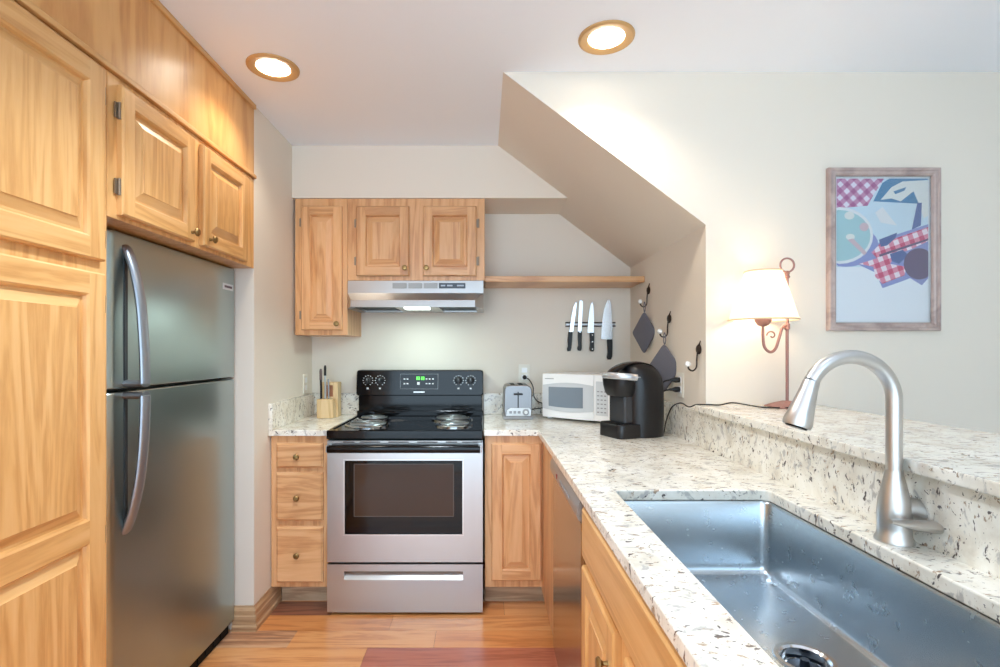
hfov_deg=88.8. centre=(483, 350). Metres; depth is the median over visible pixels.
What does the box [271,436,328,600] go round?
base cabinet
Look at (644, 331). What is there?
pot holder
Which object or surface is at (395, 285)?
vent
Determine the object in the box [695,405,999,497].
bar ledge
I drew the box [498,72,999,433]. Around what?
wall
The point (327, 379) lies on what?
knife
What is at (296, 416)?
countertop
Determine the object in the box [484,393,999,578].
backsplash
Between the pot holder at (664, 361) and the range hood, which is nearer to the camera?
the pot holder at (664, 361)
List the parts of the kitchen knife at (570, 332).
handle, blade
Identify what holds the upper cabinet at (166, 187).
attached to the wall at (271, 361)
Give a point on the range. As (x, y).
(405, 472)
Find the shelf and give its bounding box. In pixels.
[485,276,644,287]
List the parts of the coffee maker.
handle, lid, power cord, power cord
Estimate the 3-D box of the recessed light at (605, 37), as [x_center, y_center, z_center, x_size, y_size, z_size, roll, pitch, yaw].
[0.445,-1.135,1.855,0.202,0.009,0.202,0,0,0]
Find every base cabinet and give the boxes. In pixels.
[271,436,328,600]
[485,436,552,633]
[582,507,686,666]
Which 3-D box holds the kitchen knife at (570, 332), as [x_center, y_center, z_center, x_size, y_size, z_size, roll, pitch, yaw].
[0.541,-0.152,3.142,0.061,0.307,0.017,0,0,0]
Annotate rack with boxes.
[565,322,615,326]
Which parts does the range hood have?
switch panel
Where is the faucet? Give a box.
[782,350,944,546]
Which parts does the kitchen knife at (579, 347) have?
handle, blade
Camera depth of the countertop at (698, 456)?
1.23 m
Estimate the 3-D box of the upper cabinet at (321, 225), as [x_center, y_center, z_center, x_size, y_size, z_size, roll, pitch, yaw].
[-0.906,-0.469,2.976,0.292,0.759,0.366,0,0,0]
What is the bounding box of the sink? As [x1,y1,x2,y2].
[624,500,999,666]
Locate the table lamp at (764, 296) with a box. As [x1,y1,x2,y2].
[664,257,800,431]
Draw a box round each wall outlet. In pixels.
[303,374,307,393]
[519,364,529,382]
[677,372,683,397]
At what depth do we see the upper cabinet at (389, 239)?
2.82 m
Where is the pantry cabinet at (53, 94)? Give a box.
[0,0,105,666]
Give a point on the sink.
(806, 595)
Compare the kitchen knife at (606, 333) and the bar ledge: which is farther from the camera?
the kitchen knife at (606, 333)
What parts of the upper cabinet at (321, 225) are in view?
door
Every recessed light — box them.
[246,53,299,81]
[578,20,634,54]
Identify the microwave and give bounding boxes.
[542,372,609,420]
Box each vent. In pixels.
[393,283,406,287]
[408,283,421,287]
[424,283,437,287]
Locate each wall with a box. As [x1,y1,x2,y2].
[221,107,311,629]
[292,146,566,213]
[312,214,629,558]
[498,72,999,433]
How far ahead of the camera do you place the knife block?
3.00 m
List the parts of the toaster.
control panel, power cord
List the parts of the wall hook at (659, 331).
plate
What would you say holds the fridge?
on the floor
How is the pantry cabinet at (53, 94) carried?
on the floor
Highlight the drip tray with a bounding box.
[600,420,640,438]
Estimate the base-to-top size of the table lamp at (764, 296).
0.757 m
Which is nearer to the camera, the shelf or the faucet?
the faucet
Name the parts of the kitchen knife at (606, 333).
blade, handle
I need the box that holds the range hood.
[348,281,483,312]
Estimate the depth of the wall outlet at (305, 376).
3.02 m
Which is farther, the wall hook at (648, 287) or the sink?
the wall hook at (648, 287)
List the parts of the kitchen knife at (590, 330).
blade, handle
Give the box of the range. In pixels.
[326,370,482,611]
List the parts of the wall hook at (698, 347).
plate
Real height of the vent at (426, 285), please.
0.030 m
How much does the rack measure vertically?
0.029 m
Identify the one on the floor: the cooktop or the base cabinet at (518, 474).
the base cabinet at (518, 474)
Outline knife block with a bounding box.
[317,382,340,417]
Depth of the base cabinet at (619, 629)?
1.09 m
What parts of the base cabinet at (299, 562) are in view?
knob, drawer, drawer, drawer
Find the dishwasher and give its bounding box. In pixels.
[550,458,585,666]
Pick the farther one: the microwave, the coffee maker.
the microwave
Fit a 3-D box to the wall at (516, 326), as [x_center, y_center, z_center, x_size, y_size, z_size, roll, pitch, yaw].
[1.300,0.075,3.230,6.600,2.430,0.140,0,0,0]
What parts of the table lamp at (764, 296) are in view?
cord, lamp shade, arm, stem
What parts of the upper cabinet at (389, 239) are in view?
door, door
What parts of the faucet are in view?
spout, lever handle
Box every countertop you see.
[268,393,358,435]
[484,393,999,666]
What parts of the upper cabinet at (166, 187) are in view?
door, knob, knob, door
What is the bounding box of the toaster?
[502,375,542,419]
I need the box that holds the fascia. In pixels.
[14,0,256,178]
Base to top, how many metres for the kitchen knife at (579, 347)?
0.314 m
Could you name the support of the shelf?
attached to the wall at (516, 326)
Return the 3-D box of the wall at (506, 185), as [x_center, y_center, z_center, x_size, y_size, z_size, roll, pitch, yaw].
[-0.300,-0.995,2.995,1.529,0.291,0.330,0,0,0]
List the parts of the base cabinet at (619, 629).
knob, door, door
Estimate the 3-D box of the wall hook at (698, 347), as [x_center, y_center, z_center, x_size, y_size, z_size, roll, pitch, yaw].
[0.877,0.022,2.145,0.064,0.130,0.044,0,0,0]
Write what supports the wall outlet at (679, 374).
attached to the wall at (695, 182)
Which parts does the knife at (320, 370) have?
handle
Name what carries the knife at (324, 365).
in the knife block
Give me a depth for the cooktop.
2.64 m
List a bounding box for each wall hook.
[638,283,649,306]
[657,311,670,337]
[685,341,701,371]
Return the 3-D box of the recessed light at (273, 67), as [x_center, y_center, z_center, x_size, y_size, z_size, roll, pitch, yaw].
[-0.847,-1.135,2.050,0.202,0.009,0.202,0,0,0]
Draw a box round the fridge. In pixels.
[106,229,233,666]
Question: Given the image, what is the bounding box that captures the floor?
[198,559,557,666]
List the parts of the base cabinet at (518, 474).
door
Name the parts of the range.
knob, knob, handle, window trim, storage drawer, oven door, knob, knob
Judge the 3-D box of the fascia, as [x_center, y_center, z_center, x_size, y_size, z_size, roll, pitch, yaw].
[-1.074,-0.968,1.393,0.042,0.342,1.946,0,0,0]
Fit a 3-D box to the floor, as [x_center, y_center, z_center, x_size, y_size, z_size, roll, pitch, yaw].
[1.300,1.320,0.042,6.600,0.060,6.527,0,0,0]
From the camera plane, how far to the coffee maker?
2.29 m
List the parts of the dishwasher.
control panel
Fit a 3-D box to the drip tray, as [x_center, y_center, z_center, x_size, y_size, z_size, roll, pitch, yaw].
[0.627,0.359,2.340,0.136,0.061,0.172,0,0,-22]
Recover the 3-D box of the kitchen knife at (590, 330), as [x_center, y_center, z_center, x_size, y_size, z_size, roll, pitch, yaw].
[0.658,-0.152,3.142,0.042,0.310,0.018,0,0,0]
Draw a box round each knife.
[319,369,321,398]
[324,365,325,398]
[327,379,329,398]
[567,301,576,350]
[577,300,582,350]
[587,302,593,350]
[601,299,612,359]
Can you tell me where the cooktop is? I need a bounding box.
[327,410,482,438]
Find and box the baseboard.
[231,587,281,631]
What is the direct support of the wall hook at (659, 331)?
attached to the wall at (695, 182)
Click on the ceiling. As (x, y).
(373, 72)
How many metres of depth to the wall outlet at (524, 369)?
3.15 m
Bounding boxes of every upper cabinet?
[106,70,253,267]
[295,199,360,336]
[348,199,484,287]
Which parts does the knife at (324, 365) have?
handle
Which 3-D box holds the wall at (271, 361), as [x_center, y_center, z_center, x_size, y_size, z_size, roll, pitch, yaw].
[-1.508,0.075,2.761,0.885,2.430,0.798,0,0,0]
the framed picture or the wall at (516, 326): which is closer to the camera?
the framed picture
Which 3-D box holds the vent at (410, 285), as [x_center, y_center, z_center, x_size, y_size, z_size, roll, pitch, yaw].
[-0.382,-0.363,2.835,0.077,0.030,0.006,0,0,0]
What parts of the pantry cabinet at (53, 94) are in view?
door, door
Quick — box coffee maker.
[600,361,679,438]
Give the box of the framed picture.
[826,167,940,330]
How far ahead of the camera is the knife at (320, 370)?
2.98 m
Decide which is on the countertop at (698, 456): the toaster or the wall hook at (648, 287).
the toaster
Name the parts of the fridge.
handle, handle, door, freezer door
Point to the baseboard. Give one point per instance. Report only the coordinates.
(247, 618)
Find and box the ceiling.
[159,0,999,145]
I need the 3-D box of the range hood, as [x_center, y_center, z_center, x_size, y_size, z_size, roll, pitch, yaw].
[-0.380,-0.311,2.939,0.754,0.160,0.438,0,0,0]
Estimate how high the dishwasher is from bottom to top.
0.868 m
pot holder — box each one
[633,302,654,352]
[650,332,675,389]

